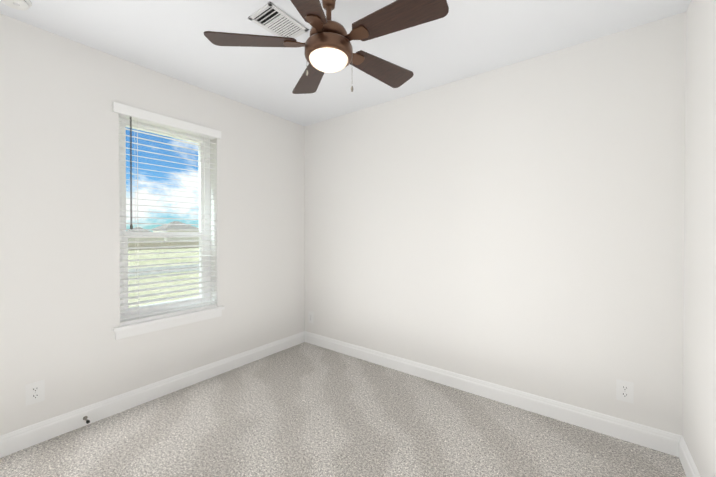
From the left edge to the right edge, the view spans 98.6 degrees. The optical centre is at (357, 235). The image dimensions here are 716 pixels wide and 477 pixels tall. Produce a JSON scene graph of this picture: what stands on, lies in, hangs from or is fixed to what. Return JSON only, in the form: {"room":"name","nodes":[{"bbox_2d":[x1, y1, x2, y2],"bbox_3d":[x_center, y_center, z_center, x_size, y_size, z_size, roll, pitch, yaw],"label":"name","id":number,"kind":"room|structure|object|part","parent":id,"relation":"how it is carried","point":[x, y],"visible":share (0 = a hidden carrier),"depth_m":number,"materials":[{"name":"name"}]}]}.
{"room":"empty bedroom","nodes":[
{"label":"empty bedroom","id":0,"kind":"room"},
{"bbox_2d":[0,14,304,435],"bbox_3d":[-1.590,-0.006,2.360,0.200,2.440,3.400,0,1,37],"label":"wall","id":1,"kind":"structure","parent":0,"point":[59,232],"depth_m":2.03,"materials":[{"name":"white paint"}]},
{"bbox_2d":[25,380,44,405],"bbox_3d":[-1.889,0.919,1.801,0.007,0.124,0.078,0,1,37],"label":"outlet","id":2,"kind":"object","parent":1,"relation":"attached to","point":[39,388],"visible":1,"depth_m":1.80,"materials":[{"name":"white plastic"}]},
{"bbox_2d":[0,332,303,457],"bbox_3d":[-1.504,1.156,2.305,0.015,0.117,2.940,0,1,37],"label":"baseboard","id":3,"kind":"structure","parent":1,"relation":"attached to","point":[20,439],"depth_m":2.15,"materials":[{"name":"white paint"}]},
{"bbox_2d":[83,416,89,423],"bbox_3d":[-1.719,1.168,1.949,0.074,0.024,0.024,0,1,37],"label":"door stop","id":4,"kind":"object","parent":3,"relation":"attached to","point":[86,419],"visible":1,"depth_m":1.95,"materials":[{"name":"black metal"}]},
{"bbox_2d":[119,117,210,320],"bbox_3d":[-1.552,-0.119,2.489,0.075,1.535,0.696,0,1,37],"label":"window","id":5,"kind":"structure","parent":1,"relation":"in","point":[122,181],"depth_m":2.48,"materials":[{"name":"white plastic"}]},
{"bbox_2d":[128,237,198,307],"bbox_3d":[-1.579,0.308,2.513,0.001,0.630,0.656,0,1,37],"label":"screen","id":6,"kind":"object","parent":5,"relation":"attached to","point":[163,267],"depth_m":2.50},
{"bbox_2d":[119,120,215,319],"bbox_3d":[-1.464,-0.112,2.422,0.050,1.390,0.688,0,1,37],"label":"window blinds","id":7,"kind":"object","parent":5,"relation":"attached to","point":[159,299],"visible":0.83,"depth_m":2.38,"materials":[{"name":"white plastic"}]},
{"bbox_2d":[113,102,220,138],"bbox_3d":[-1.427,-0.874,2.385,0.020,0.067,0.761,0,1,37],"label":"valance","id":8,"kind":"object","parent":1,"relation":"attached to","point":[127,110],"visible":0.98,"depth_m":2.32,"materials":[{"name":"white wood"}]},
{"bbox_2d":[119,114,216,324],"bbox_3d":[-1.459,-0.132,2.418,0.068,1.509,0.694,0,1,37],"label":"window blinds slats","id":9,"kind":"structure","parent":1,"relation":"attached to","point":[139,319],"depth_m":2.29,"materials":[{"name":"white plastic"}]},
{"bbox_2d":[135,120,138,308],"bbox_3d":[-1.604,-0.120,2.236,0.048,1.450,0.012,0,1,37],"label":"blind cord","id":10,"kind":"object","parent":9,"relation":"hanging from","point":[137,213],"depth_m":2.24,"materials":[{"name":"white fabric"}]},
{"bbox_2d":[201,136,208,305],"bbox_3d":[-1.303,-0.128,2.612,0.072,1.460,0.031,0,0,-2],"label":"blind cord","id":11,"kind":"object","parent":9,"relation":"hanging from","point":[203,136],"depth_m":2.62,"materials":[{"name":"white fabric"}]},
{"bbox_2d":[112,306,224,331],"bbox_3d":[-1.467,0.636,2.431,0.153,0.025,0.786,0,1,37],"label":"window sill","id":12,"kind":"structure","parent":1,"relation":"attached to","point":[155,321],"depth_m":2.33,"materials":[{"name":"white paint"}]},
{"bbox_2d":[115,310,221,339],"bbox_3d":[-1.428,0.679,2.402,0.014,0.060,0.756,0,1,37],"label":"apron","id":13,"kind":"object","parent":1,"relation":"attached to","point":[155,327],"visible":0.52,"depth_m":2.34,"materials":[{"name":"white paint"}]},
{"bbox_2d":[0,342,685,476],"bbox_3d":[-0.314,1.273,1.406,3.400,0.100,3.400,0,1,37],"label":"floor","id":14,"kind":"structure","parent":0,"point":[304,409],"depth_m":1.87,"materials":[{"name":"carpet"}]},
{"bbox_2d":[0,0,690,126],"bbox_3d":[-0.314,-1.267,1.384,3.400,0.100,3.400,0,1,37],"label":"ceiling","id":15,"kind":"structure","parent":0,"point":[461,39],"depth_m":1.92,"materials":[{"name":"white paint"}]},
{"bbox_2d":[0,0,31,10],"bbox_3d":[-1.760,-1.199,1.570,0.132,0.040,0.132,0,1,37],"label":"smoke detector","id":16,"kind":"object","parent":15,"relation":"attached to","point":[23,5],"visible":1,"depth_m":1.58,"materials":[{"name":"white plastic"}]},
{"bbox_2d":[248,2,308,38],"bbox_3d":[-0.454,-1.214,1.771,0.197,0.014,0.277,0,1,37],"label":"ceiling vent","id":17,"kind":"object","parent":15,"relation":"in","point":[272,18],"visible":0.88,"depth_m":1.75,"materials":[{"name":"white metal"}]},
{"bbox_2d":[204,0,448,93],"bbox_3d":[-0.112,-0.958,1.459,1.063,0.520,1.081,0,1,37],"label":"ceiling fan","id":18,"kind":"object","parent":15,"relation":"hanging from","point":[327,45],"visible":1,"depth_m":1.39,"materials":[{"name":"brown wood"}]},
{"bbox_3d":[-0.501,-0.911,1.436,0.364,0.038,0.342,0,1,37],"label":"blade","id":19,"kind":"part","parent":18,"relation":"part of","materials":[{"name":"brown wood"}]},
{"bbox_3d":[-0.273,-0.914,1.802,0.392,0.038,0.296,0,1,37],"label":"blade","id":20,"kind":"part","parent":18,"relation":"part of","materials":[{"name":"brown wood"}]},
{"bbox_3d":[-0.216,-0.908,1.114,0.263,0.038,0.404,0,1,37],"label":"blade","id":21,"kind":"part","parent":18,"relation":"part of","materials":[{"name":"brown wood"}]},
{"bbox_3d":[-0.139,-0.820,1.466,0.186,0.048,0.186,0,1,37],"label":"light globe","id":22,"kind":"part","parent":18,"relation":"part of","materials":[{"name":"white glass"}]},
{"bbox_3d":[0.139,-0.913,1.689,0.201,0.038,0.412,0,1,37],"label":"blade","id":23,"kind":"part","parent":18,"relation":"part of","materials":[{"name":"brown wood"}]},
{"bbox_3d":[0.170,-0.909,1.291,0.410,0.038,0.161,0,1,37],"label":"blade","id":24,"kind":"part","parent":18,"relation":"part of","materials":[{"name":"brown wood"}]},
{"bbox_2d":[305,12,685,435],"bbox_3d":[0.652,-0.008,2.671,3.000,2.440,0.200,0,1,37],"label":"wall","id":25,"kind":"structure","parent":0,"point":[519,226],"depth_m":2.15,"materials":[{"name":"white paint"}]},
{"bbox_2d":[304,331,675,455],"bbox_3d":[0.586,1.154,2.595,3.000,0.117,0.015,0,1,37],"label":"baseboard","id":26,"kind":"structure","parent":25,"relation":"attached to","point":[673,444],"depth_m":2.16,"materials":[{"name":"white paint"}]},
{"bbox_2d":[616,379,633,402],"bbox_3d":[1.593,0.929,1.837,0.078,0.124,0.007,0,1,37],"label":"electrical outlet","id":27,"kind":"object","parent":25,"relation":"attached to","point":[625,391],"visible":1,"depth_m":1.83,"materials":[{"name":"white plastic"}]},
{"bbox_2d":[682,0,715,476],"bbox_3d":[0.962,0.011,0.430,0.200,2.440,3.400,0,1,37],"label":"wall","id":28,"kind":"structure","parent":0,"point":[699,379],"depth_m":1.44,"materials":[{"name":"white paint"}]},
{"bbox_2d":[676,434,700,476],"bbox_3d":[0.876,1.172,0.505,0.015,0.117,2.940,0,1,37],"label":"baseboard","id":29,"kind":"structure","parent":28,"relation":"attached to","point":[690,469],"depth_m":1.59,"materials":[{"name":"white paint"}]},
{"label":"outside","id":30,"kind":"structure","parent":0,"visible":0},
{"bbox_2d":[128,248,198,306],"bbox_3d":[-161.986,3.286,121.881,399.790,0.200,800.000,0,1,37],"label":"lawn","id":31,"kind":"structure","parent":30,"point":[162,279],"depth_m":29.27,"materials":[{"name":"green plant"}]},
{"bbox_2d":[126,227,163,243],"bbox_3d":[-59.466,0.619,83.156,10.800,5.800,9.800,0,1,37],"label":"house","id":32,"kind":"structure","parent":31,"relation":"on","point":[149,239],"depth_m":81.50,"materials":[{"name":"beige"}]},
{"bbox_2d":[128,264,198,276],"bbox_3d":[28.819,3.334,102.904,7.000,0.030,600.000,0,1,37],"label":"street","id":33,"kind":"structure","parent":31,"relation":"on","point":[166,267],"depth_m":34.58,"materials":[{"name":"grey"}]},
{"bbox_2d":[128,242,198,249],"bbox_3d":[7.408,2.036,156.717,0.100,1.700,340.000,0,1,37],"label":"fence","id":34,"kind":"object","parent":31,"relation":"on","point":[158,244],"depth_m":80.19,"materials":[{"name":"beige"}]},
{"bbox_2d":[153,221,198,242],"bbox_3d":[-54.725,-0.463,92.727,10.800,7.800,9.800,0,1,37],"label":"house","id":35,"kind":"structure","parent":31,"relation":"on","point":[175,226],"depth_m":90.06,"materials":[{"name":"beige"}]}
]}

